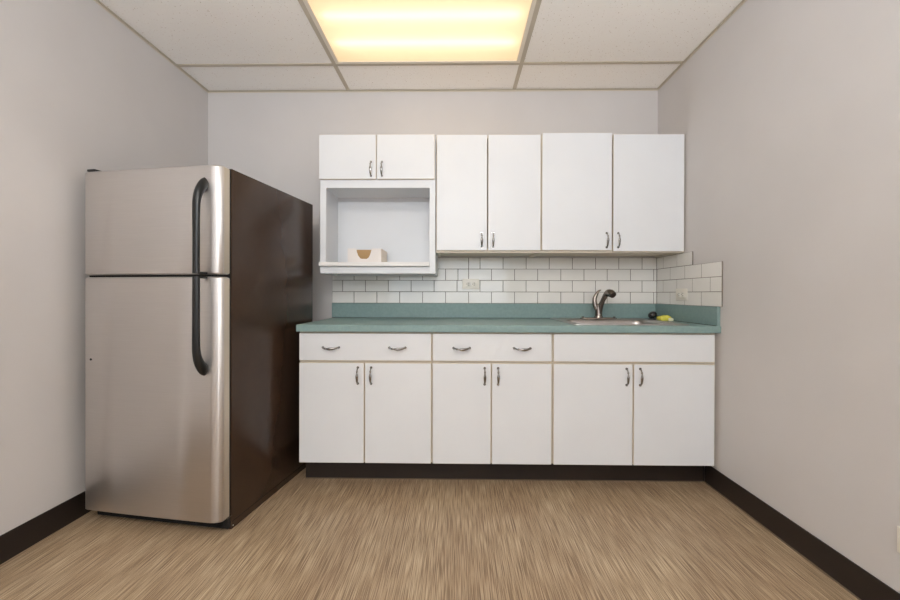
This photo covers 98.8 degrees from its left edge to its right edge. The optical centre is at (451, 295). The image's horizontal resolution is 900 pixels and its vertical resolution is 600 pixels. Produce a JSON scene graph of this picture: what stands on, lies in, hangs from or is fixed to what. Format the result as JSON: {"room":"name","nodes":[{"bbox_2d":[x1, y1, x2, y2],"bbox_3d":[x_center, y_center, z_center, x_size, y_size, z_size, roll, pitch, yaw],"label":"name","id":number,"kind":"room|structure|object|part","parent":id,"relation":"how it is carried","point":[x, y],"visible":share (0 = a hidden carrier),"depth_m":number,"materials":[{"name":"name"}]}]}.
{"room":"office break room","nodes":[
{"label":"office break room","id":0,"kind":"room"},
{"bbox_2d":[0,0,207,534],"bbox_3d":[-1.770,-0.293,0.241,0.120,2.810,4.833,0,0,1],"label":"wall","id":1,"kind":"structure","parent":0,"point":[80,91],"depth_m":1.65,"materials":[{"name":"white paint"}]},
{"bbox_2d":[0,491,91,564],"bbox_3d":[-1.710,0.959,0.244,0.007,0.107,4.833,0,0,1],"label":"baseboard","id":2,"kind":"structure","parent":1,"relation":"attached to","point":[15,541],"depth_m":1.58,"materials":[{"name":"plastic"}]},
{"bbox_2d":[99,0,741,90],"bbox_3d":[-0.172,-1.404,0.215,3.070,0.020,4.833,0,0,1],"label":"ceiling","id":3,"kind":"structure","parent":0,"point":[185,31],"depth_m":2.16,"materials":[{"name":"tile"}]},
{"bbox_2d":[303,0,536,63],"bbox_3d":[-0.147,-1.447,2.025,1.106,0.113,0.589,0,0,1],"label":"ceiling light","id":4,"kind":"object","parent":3,"relation":"attached to","point":[352,31],"visible":1,"depth_m":2.03,"materials":[{"name":"translucent acrylic diffuser"},{"name":"white metal frame"}]},
{"bbox_2d":[177,0,682,89],"bbox_3d":[-0.172,-1.392,0.215,3.070,0.004,4.833,0,0,1],"label":"trim","id":5,"kind":"structure","parent":3,"relation":"attached to","point":[538,2],"depth_m":2.32,"materials":[{"name":"silver metal"}]},
{"bbox_2d":[0,468,857,599],"bbox_3d":[-0.178,1.066,0.222,3.070,0.100,4.833,0,0,1],"label":"floor","id":6,"kind":"structure","parent":0,"point":[312,539],"depth_m":1.52,"materials":[{"name":"plastic"}]},
{"bbox_2d":[85,165,312,528],"bbox_3d":[-1.234,0.225,1.990,0.677,1.569,0.810,0,0,9],"label":"refrigerator","id":7,"kind":"object","parent":6,"relation":"on","point":[198,292],"visible":0.99,"depth_m":1.67,"materials":[{"name":"silver metal"}]},
{"bbox_3d":[-1.288,0.436,1.678,0.673,1.031,0.060,0,0,9],"label":"fridge door","id":8,"kind":"part","parent":7,"relation":"part of","materials":[{"name":"silver metal"}]},
{"bbox_3d":[-1.286,-0.317,1.676,0.673,0.457,0.060,0,0,9],"label":"freezer door","id":9,"kind":"part","parent":7,"relation":"part of","materials":[{"name":"silver metal"}]},
{"bbox_3d":[-1.026,0.128,1.583,0.035,0.411,0.074,0,0,9],"label":"handle","id":10,"kind":"part","parent":7,"relation":"part of","materials":[{"name":"black"}]},
{"bbox_3d":[-1.025,-0.288,1.583,0.034,0.400,0.075,0,0,9],"label":"handle","id":11,"kind":"part","parent":7,"relation":"part of","materials":[{"name":"black"}]},
{"bbox_2d":[299,332,431,478],"bbox_3d":[-0.449,0.600,2.317,0.702,0.820,0.648,0,0,1],"label":"base cabinet","id":12,"kind":"object","parent":6,"relation":"on","point":[366,397],"visible":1,"depth_m":2.03,"materials":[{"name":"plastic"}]},
{"bbox_3d":[-0.633,0.277,2.012,0.097,0.019,0.034,0,0,1],"label":"handle","id":13,"kind":"part","parent":12,"relation":"part of","materials":[{"name":"silver metal"}]},
{"bbox_3d":[-0.630,0.618,2.038,0.342,0.526,0.018,0,0,1],"label":"door","id":14,"kind":"part","parent":12,"relation":"part of","materials":[{"name":"white laminate"}]},
{"bbox_3d":[-0.491,0.421,2.013,0.014,0.097,0.028,0,0,1],"label":"handle","id":15,"kind":"part","parent":12,"relation":"part of","materials":[{"name":"silver metal"}]},
{"bbox_3d":[-0.453,0.271,2.034,0.695,0.144,0.018,0,0,1],"label":"drawer","id":16,"kind":"part","parent":12,"relation":"part of","materials":[{"name":"white laminate"}]},
{"bbox_3d":[-0.421,0.421,2.012,0.014,0.097,0.028,0,0,1],"label":"handle","id":17,"kind":"part","parent":12,"relation":"part of","materials":[{"name":"silver metal"}]},
{"bbox_3d":[-0.283,0.278,2.007,0.097,0.019,0.034,0,0,1],"label":"handle","id":18,"kind":"part","parent":12,"relation":"part of","materials":[{"name":"silver metal"}]},
{"bbox_3d":[-0.280,0.619,2.033,0.347,0.526,0.018,0,0,1],"label":"door","id":19,"kind":"part","parent":12,"relation":"part of","materials":[{"name":"white laminate"}]},
{"bbox_2d":[306,462,703,480],"bbox_3d":[0.286,0.947,2.118,2.182,0.123,0.004,0,0,1],"label":"trim","id":20,"kind":"structure","parent":12,"relation":"attached to","point":[313,469],"depth_m":2.12,"materials":[{"name":"plastic"}]},
{"bbox_2d":[296,303,720,332],"bbox_3d":[0.285,0.124,2.311,2.206,0.135,0.634,0,0,1],"label":"countertop","id":21,"kind":"structure","parent":12,"relation":"on","point":[346,317],"depth_m":2.42,"materials":[{"name":"teal laminate"}]},
{"bbox_2d":[580,289,616,318],"bbox_3d":[0.953,0.057,2.452,0.236,0.190,0.153,0,0,1],"label":"faucet","id":22,"kind":"object","parent":21,"relation":"on","point":[598,308],"visible":1,"depth_m":2.48,"materials":[{"name":"silver metal"}]},
{"bbox_3d":[0.942,0.030,2.503,0.053,0.135,0.030,0,0,24],"label":"lever","id":23,"kind":"part","parent":22,"relation":"part of","materials":[{"name":"silver metal"}]},
{"bbox_3d":[0.954,0.147,2.502,0.236,0.009,0.052,0,0,1],"label":"deck plate","id":24,"kind":"part","parent":22,"relation":"part of","materials":[{"name":"silver metal"}]},
{"bbox_3d":[0.970,0.048,2.472,0.040,0.157,0.101,0,0,-27],"label":"spout","id":25,"kind":"part","parent":22,"relation":"part of","materials":[{"name":"silver metal"}]},
{"bbox_2d":[550,318,689,324],"bbox_3d":[0.960,0.244,2.303,0.624,0.186,0.536,0,0,1],"label":"sink","id":26,"kind":"object","parent":21,"relation":"in","point":[574,321],"visible":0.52,"depth_m":2.46,"materials":[{"name":"silver metal"}]},
{"bbox_2d":[648,311,657,319],"bbox_3d":[1.309,0.130,2.480,0.085,0.053,0.051,0,0,1],"label":"scrub brush","id":27,"kind":"object","parent":21,"relation":"on","point":[653,314],"visible":0.78,"depth_m":2.47,"materials":[{"name":"black"}]},
{"bbox_2d":[657,315,673,320],"bbox_3d":[1.323,0.139,2.394,0.066,0.035,0.084,0,0,1],"label":"sponge","id":28,"kind":"object","parent":21,"relation":"on","point":[663,317],"visible":0.97,"depth_m":2.37,"materials":[{"name":"yellow"}]},
{"bbox_2d":[432,332,551,479],"bbox_3d":[0.217,0.601,2.307,0.629,0.820,0.648,0,0,1],"label":"base cabinet","id":29,"kind":"object","parent":6,"relation":"on","point":[492,391],"visible":1,"depth_m":2.02,"materials":[{"name":"plastic"}]},
{"bbox_3d":[0.053,0.279,2.002,0.097,0.019,0.034,0,0,1],"label":"handle","id":30,"kind":"part","parent":29,"relation":"part of","materials":[{"name":"silver metal"}]},
{"bbox_3d":[0.054,0.619,2.028,0.304,0.526,0.018,0,0,1],"label":"door","id":31,"kind":"part","parent":29,"relation":"part of","materials":[{"name":"white laminate"}]},
{"bbox_3d":[0.174,0.423,2.003,0.014,0.097,0.028,0,0,1],"label":"handle","id":32,"kind":"part","parent":29,"relation":"part of","materials":[{"name":"silver metal"}]},
{"bbox_3d":[0.213,0.273,2.025,0.621,0.144,0.018,0,0,1],"label":"drawer","id":33,"kind":"part","parent":29,"relation":"part of","materials":[{"name":"white laminate"}]},
{"bbox_3d":[0.244,0.423,2.002,0.014,0.097,0.028,0,0,1],"label":"handle","id":34,"kind":"part","parent":29,"relation":"part of","materials":[{"name":"silver metal"}]},
{"bbox_3d":[0.367,0.620,2.023,0.311,0.526,0.018,0,0,1],"label":"door","id":35,"kind":"part","parent":29,"relation":"part of","materials":[{"name":"white laminate"}]},
{"bbox_3d":[0.369,0.279,1.997,0.097,0.019,0.034,0,0,1],"label":"handle","id":36,"kind":"part","parent":29,"relation":"part of","materials":[{"name":"silver metal"}]},
{"bbox_2d":[551,333,714,480],"bbox_3d":[0.953,0.603,2.299,0.842,0.820,0.641,0,0,1],"label":"base cabinet","id":37,"kind":"object","parent":6,"relation":"on","point":[618,398],"visible":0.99,"depth_m":2.01,"materials":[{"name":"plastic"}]},
{"bbox_3d":[0.738,0.621,2.018,0.410,0.526,0.018,0,0,1],"label":"door","id":38,"kind":"part","parent":37,"relation":"part of","materials":[{"name":"white laminate"}]},
{"bbox_3d":[0.911,0.424,1.993,0.014,0.097,0.028,0,0,1],"label":"handle","id":39,"kind":"part","parent":37,"relation":"part of","materials":[{"name":"silver metal"}]},
{"bbox_3d":[0.950,0.275,2.014,0.832,0.144,0.018,0,0,1],"label":"drawer","id":40,"kind":"part","parent":37,"relation":"part of","materials":[{"name":"white laminate"}]},
{"bbox_3d":[0.981,0.425,1.992,0.014,0.097,0.028,0,0,1],"label":"handle","id":41,"kind":"part","parent":37,"relation":"part of","materials":[{"name":"silver metal"}]},
{"bbox_3d":[1.157,0.622,2.012,0.416,0.526,0.018,0,0,1],"label":"door","id":42,"kind":"part","parent":37,"relation":"part of","materials":[{"name":"white laminate"}]},
{"bbox_2d":[208,91,657,320],"bbox_3d":[-0.139,-0.295,2.695,3.310,2.810,0.120,0,0,1],"label":"wall","id":43,"kind":"structure","parent":0,"point":[272,139],"depth_m":2.64,"materials":[{"name":"white paint"}]},
{"bbox_2d":[319,134,437,275],"bbox_3d":[-0.444,-0.548,2.462,0.700,0.832,0.351,0,0,1],"label":"upper cabinet","id":44,"kind":"object","parent":43,"relation":"attached to","point":[379,191],"visible":1,"depth_m":2.34,"materials":[{"name":"white laminate"}]},
{"bbox_3d":[-0.623,-0.831,2.324,0.344,0.266,0.018,0,0,1],"label":"door","id":45,"kind":"part","parent":44,"relation":"part of","materials":[{"name":"white laminate"}]},
{"bbox_2d":[348,248,386,261],"bbox_3d":[-0.535,-0.243,2.479,0.208,0.092,0.200,0,0,1],"label":"cardboard box","id":46,"kind":"object","parent":44,"relation":"on","point":[376,254],"visible":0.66,"depth_m":2.38,"materials":[{"name":"white cardboard"}]},
{"bbox_3d":[-0.536,-0.242,2.411,0.204,0.091,0.060,0,0,1],"label":"panel","id":47,"kind":"part","parent":46,"relation":"part of","materials":[{"name":"brown cardboard"}]},
{"bbox_3d":[-0.432,-0.243,2.479,0.002,0.092,0.198,0,0,1],"label":"panel","id":48,"kind":"part","parent":46,"relation":"part of","materials":[{"name":"beige cardboard"}]},
{"bbox_2d":[319,262,428,265],"bbox_3d":[-0.453,-0.188,2.470,0.684,0.024,0.319,0,0,1],"label":"shelf","id":49,"kind":"object","parent":44,"relation":"attached to","point":[320,263],"depth_m":2.31,"materials":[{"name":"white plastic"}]},
{"bbox_3d":[-0.273,-0.830,2.319,0.345,0.266,0.018,0,0,1],"label":"door","id":50,"kind":"part","parent":44,"relation":"part of","materials":[{"name":"white laminate"}]},
{"bbox_2d":[436,135,540,257],"bbox_3d":[0.226,-0.608,2.452,0.628,0.702,0.351,0,0,1],"label":"upper cabinet","id":51,"kind":"object","parent":43,"relation":"attached to","point":[488,188],"visible":1,"depth_m":2.30,"materials":[{"name":"white laminate"}]},
{"bbox_3d":[0.064,-0.614,2.315,0.301,0.691,0.018,0,0,1],"label":"door","id":52,"kind":"part","parent":51,"relation":"part of","materials":[{"name":"white laminate"}]},
{"bbox_3d":[0.181,-0.329,2.292,0.014,0.097,0.028,0,0,1],"label":"handle","id":53,"kind":"part","parent":51,"relation":"part of","materials":[{"name":"silver metal"}]},
{"bbox_3d":[0.249,-0.329,2.291,0.014,0.097,0.028,0,0,1],"label":"handle","id":54,"kind":"part","parent":51,"relation":"part of","materials":[{"name":"silver metal"}]},
{"bbox_3d":[0.376,-0.613,2.310,0.312,0.690,0.018,0,0,1],"label":"door","id":55,"kind":"part","parent":51,"relation":"part of","materials":[{"name":"white laminate"}]},
{"bbox_2d":[332,258,656,303],"bbox_3d":[0.290,-0.100,2.624,2.206,0.310,0.008,0,0,1],"label":"tile backsplash","id":56,"kind":"structure","parent":43,"relation":"attached to","point":[501,280],"depth_m":2.62,"materials":[{"name":"white tile"}]},
{"bbox_2d":[462,279,478,288],"bbox_3d":[0.132,-0.076,2.618,0.114,0.070,0.009,0,0,1],"label":"power outlet","id":57,"kind":"object","parent":56,"relation":"attached to","point":[466,283],"visible":1,"depth_m":2.62,"materials":[{"name":"white plastic"}]},
{"bbox_2d":[531,133,683,257],"bbox_3d":[0.966,-0.611,2.441,0.851,0.712,0.351,0,0,1],"label":"upper cabinet","id":58,"kind":"object","parent":43,"relation":"attached to","point":[603,194],"visible":1,"depth_m":2.29,"materials":[{"name":"white laminate"}]},
{"bbox_3d":[0.748,-0.617,2.305,0.414,0.699,0.018,0,0,1],"label":"door","id":59,"kind":"part","parent":58,"relation":"part of","materials":[{"name":"white laminate"}]},
{"bbox_3d":[0.923,-0.327,2.281,0.014,0.097,0.028,0,0,1],"label":"handle","id":60,"kind":"part","parent":58,"relation":"part of","materials":[{"name":"silver metal"}]},
{"bbox_3d":[1.172,-0.608,2.299,0.418,0.695,0.018,0,0,1],"label":"door","id":61,"kind":"part","parent":58,"relation":"part of","materials":[{"name":"white laminate"}]},
{"bbox_2d":[658,0,899,592],"bbox_3d":[1.420,-0.285,0.195,0.120,2.810,4.833,0,0,1],"label":"wall","id":62,"kind":"structure","parent":0,"point":[788,115],"depth_m":1.49,"materials":[{"name":"white paint"}]},
{"bbox_2d":[94,0,746,92],"bbox_3d":[-0.172,-1.385,0.215,3.070,0.010,4.833,0,0,1],"label":"trim","id":63,"kind":"structure","parent":62,"relation":"attached to","point":[742,2],"depth_m":2.61,"materials":[{"name":"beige metal"}]},
{"bbox_2d":[306,477,860,599],"bbox_3d":[0.255,1.016,-0.042,2.182,0.004,4.318,0,0,1],"label":"trim","id":64,"kind":"structure","parent":62,"relation":"attached to","point":[846,589],"depth_m":2.10,"materials":[{"name":"brown"}]},
{"bbox_2d":[657,251,722,306],"bbox_3d":[1.385,-0.097,2.285,0.008,0.310,0.637,0,0,1],"label":"tile backsplash","id":65,"kind":"structure","parent":62,"relation":"attached to","point":[703,282],"depth_m":2.24,"materials":[{"name":"white tile"}]},
{"bbox_2d":[676,288,687,299],"bbox_3d":[1.376,-0.005,2.310,0.009,0.070,0.114,0,0,1],"label":"power outlet","id":66,"kind":"object","parent":65,"relation":"attached to","point":[681,294],"visible":1,"depth_m":2.29,"materials":[{"name":"white plastic"}]},
{"bbox_2d":[704,466,899,599],"bbox_3d":[1.349,0.967,-0.058,0.007,0.107,4.318,0,0,1],"label":"baseboard","id":67,"kind":"structure","parent":62,"relation":"attached to","point":[857,580],"depth_m":1.50,"materials":[{"name":"plastic"}]},
{"bbox_2d":[897,526,899,552],"bbox_3d":[1.366,0.746,1.126,0.009,0.080,0.114,0,0,1],"label":"power outlet","id":68,"kind":"object","parent":62,"relation":"attached to","point":[898,527],"visible":1,"depth_m":1.18,"materials":[{"name":"white plastic"}]}
]}

